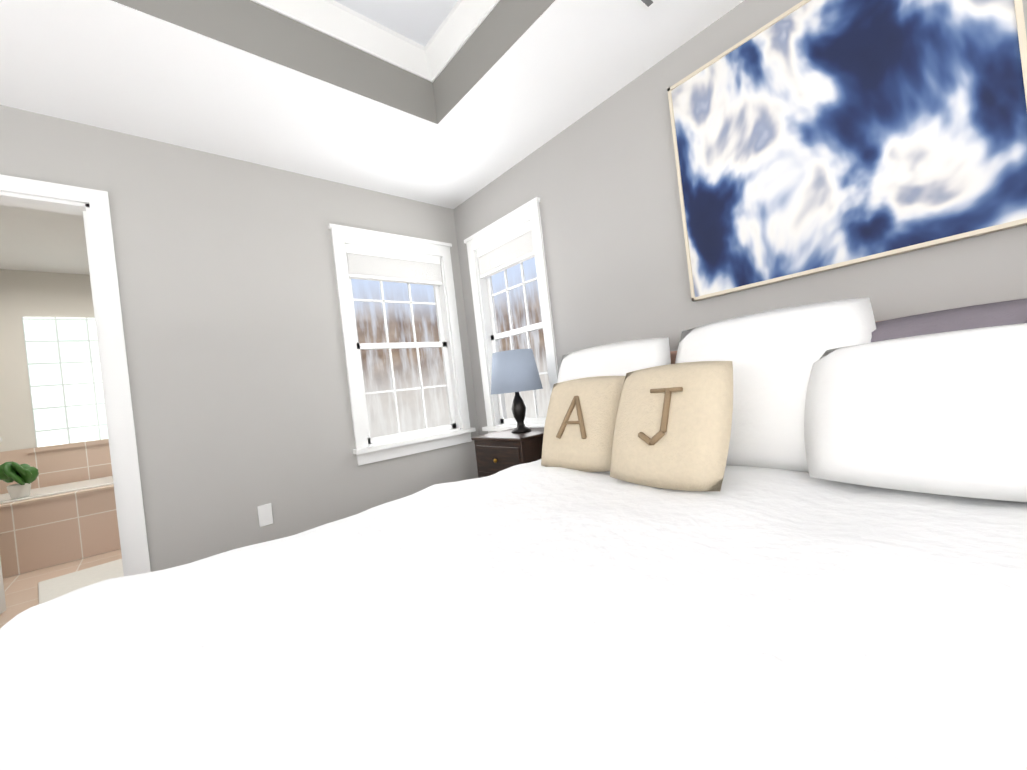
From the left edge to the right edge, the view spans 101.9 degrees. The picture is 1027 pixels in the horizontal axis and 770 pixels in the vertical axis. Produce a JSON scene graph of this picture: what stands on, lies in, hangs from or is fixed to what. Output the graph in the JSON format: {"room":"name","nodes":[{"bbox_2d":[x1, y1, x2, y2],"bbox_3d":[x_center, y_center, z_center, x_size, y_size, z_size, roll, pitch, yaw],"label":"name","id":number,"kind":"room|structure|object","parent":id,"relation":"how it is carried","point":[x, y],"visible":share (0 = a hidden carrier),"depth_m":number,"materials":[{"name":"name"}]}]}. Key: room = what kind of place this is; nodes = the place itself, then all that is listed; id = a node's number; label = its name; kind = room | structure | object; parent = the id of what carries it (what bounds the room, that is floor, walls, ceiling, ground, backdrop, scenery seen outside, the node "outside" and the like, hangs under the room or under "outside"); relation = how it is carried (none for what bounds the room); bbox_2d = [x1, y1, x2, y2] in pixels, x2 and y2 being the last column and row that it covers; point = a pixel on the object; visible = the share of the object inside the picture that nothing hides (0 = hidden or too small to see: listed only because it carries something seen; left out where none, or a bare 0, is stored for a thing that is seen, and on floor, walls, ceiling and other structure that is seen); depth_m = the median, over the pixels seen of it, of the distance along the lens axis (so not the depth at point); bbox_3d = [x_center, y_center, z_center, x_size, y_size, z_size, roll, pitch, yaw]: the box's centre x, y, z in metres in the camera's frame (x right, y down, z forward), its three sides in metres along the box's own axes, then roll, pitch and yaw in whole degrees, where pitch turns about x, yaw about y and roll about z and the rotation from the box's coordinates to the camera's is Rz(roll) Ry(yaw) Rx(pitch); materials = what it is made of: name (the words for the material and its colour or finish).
{"room":"bedroom","nodes":[
{"label":"bedroom","id":0,"kind":"room"},
{"bbox_2d":[0,549,121,627],"bbox_3d":[-2.988,1.306,2.926,2.840,0.060,2.870,-6,0,-41],"label":"floor","id":1,"kind":"structure","parent":0,"point":[21,592],"depth_m":2.78,"materials":[{"name":"tile"}]},
{"bbox_2d":[0,476,120,577],"bbox_3d":[-3.846,1.115,3.257,1.750,0.513,0.995,-6,0,-41],"label":"bathtub","id":2,"kind":"object","parent":1,"relation":"on","point":[45,527],"visible":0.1,"depth_m":3.07,"materials":[{"name":"tile"}]},
{"bbox_2d":[0,461,38,498],"bbox_3d":[-3.667,0.696,3.082,0.200,0.274,0.197,-6,0,-41],"label":"plant","id":3,"kind":"object","parent":2,"relation":"on","point":[24,476],"visible":1,"depth_m":3.04,"materials":[{"name":"green plant"}]},
{"bbox_2d":[38,559,123,603],"bbox_3d":[-2.553,1.214,2.802,0.550,0.020,0.850,-7,0,41],"label":"bath mat","id":4,"kind":"object","parent":1,"relation":"on","point":[52,588],"visible":0.27,"depth_m":2.62,"materials":[{"name":"beige fabric"}]},
{"bbox_2d":[0,0,743,208],"bbox_3d":[-0.332,-1.706,0.413,3.990,0.430,5.090,-6,0,-41],"label":"ceiling","id":5,"kind":"structure","parent":0,"point":[452,104],"depth_m":2.01,"materials":[{"name":"paint"}]},
{"bbox_2d":[635,0,659,10],"bbox_3d":[0.633,-1.591,1.571,0.150,0.013,0.380,-6,0,-41],"label":"ceiling vent","id":6,"kind":"object","parent":5,"relation":"in","point":[646,5],"visible":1,"depth_m":1.72,"materials":[{"name":"white metal"}]},
{"bbox_2d":[0,0,1026,571],"bbox_3d":[-1.078,-0.214,1.440,3.997,2.520,7.840,-6,0,-41],"label":"wall","id":7,"kind":"structure","parent":0,"point":[234,340],"depth_m":2.40,"materials":[{"name":"paint"}]},
{"bbox_2d":[0,174,150,613],"bbox_3d":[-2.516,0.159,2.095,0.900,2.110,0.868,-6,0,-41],"label":"door frame","id":8,"kind":"structure","parent":7,"relation":"attached to","point":[91,206],"depth_m":2.04,"materials":[{"name":"white wood"}]},
{"bbox_2d":[257,503,272,526],"bbox_3d":[-1.440,0.755,2.418,0.070,0.120,0.007,-6,0,-41],"label":"electrical outlet plate","id":9,"kind":"object","parent":7,"relation":"attached to","point":[265,516],"visible":0.46,"depth_m":2.41,"materials":[{"name":"white plastic"}]},
{"bbox_2d":[328,223,475,465],"bbox_3d":[-0.810,-0.302,3.122,0.970,1.620,0.180,-6,0,-41],"label":"window","id":10,"kind":"structure","parent":7,"relation":"in","point":[362,254],"depth_m":3.08,"materials":[{"name":"white wood"}]},
{"bbox_2d":[464,197,558,433],"bbox_3d":[0.014,-0.397,3.073,0.180,1.620,0.850,-6,0,-41],"label":"window","id":11,"kind":"structure","parent":7,"relation":"in","point":[509,240],"depth_m":3.10,"materials":[{"name":"white wood"}]},
{"bbox_2d":[667,0,1026,300],"bbox_3d":[1.163,-0.959,1.624,0.038,1.030,1.060,-6,0,-41],"label":"canvas art","id":12,"kind":"object","parent":7,"relation":"attached to","point":[810,137],"visible":1,"depth_m":1.53},
{"bbox_3d":[-0.026,0.962,0.408,3.990,0.060,5.090,-6,0,-41],"label":"floor","id":13,"kind":"structure","parent":0,"visible":0},
{"bbox_2d":[471,427,543,477],"bbox_3d":[0.064,0.613,2.674,0.443,0.620,0.484,-6,0,-41],"label":"nightstand","id":14,"kind":"object","parent":13,"relation":"on","point":[496,452],"visible":0.27,"depth_m":2.52,"materials":[{"name":"brown wood"}]},
{"bbox_2d":[491,349,542,432],"bbox_3d":[0.022,0.042,2.696,0.340,0.520,0.340,-6,0,-41],"label":"table lamp","id":15,"kind":"object","parent":14,"relation":"on","point":[516,371],"visible":1,"depth_m":2.58,"materials":[{"name":"fabric"}]},
{"bbox_2d":[0,297,1026,769],"bbox_3d":[0.298,0.341,0.887,2.470,1.102,2.492,-6,0,-41],"label":"bed","id":16,"kind":"object","parent":13,"relation":"on","point":[788,539],"visible":1,"depth_m":0.78,"materials":[{"name":"fabric"}]},
{"label":"outside","id":17,"kind":"structure","parent":0,"visible":0},
{"bbox_2d":[351,279,449,437],"bbox_3d":[-1.034,-0.431,3.979,1.700,3.050,0.020,-6,0,-41],"label":"window panes","id":18,"kind":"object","parent":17,"point":[376,369],"depth_m":3.92,"materials":[{"name":"multicoloured"}]},
{"bbox_2d":[491,257,550,417],"bbox_3d":[1.752,-0.754,2.171,0.020,3.050,6.200,-6,0,-41],"label":"window panes","id":19,"kind":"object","parent":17,"point":[519,320],"depth_m":4.05,"materials":[{"name":"multicoloured"}]}
]}

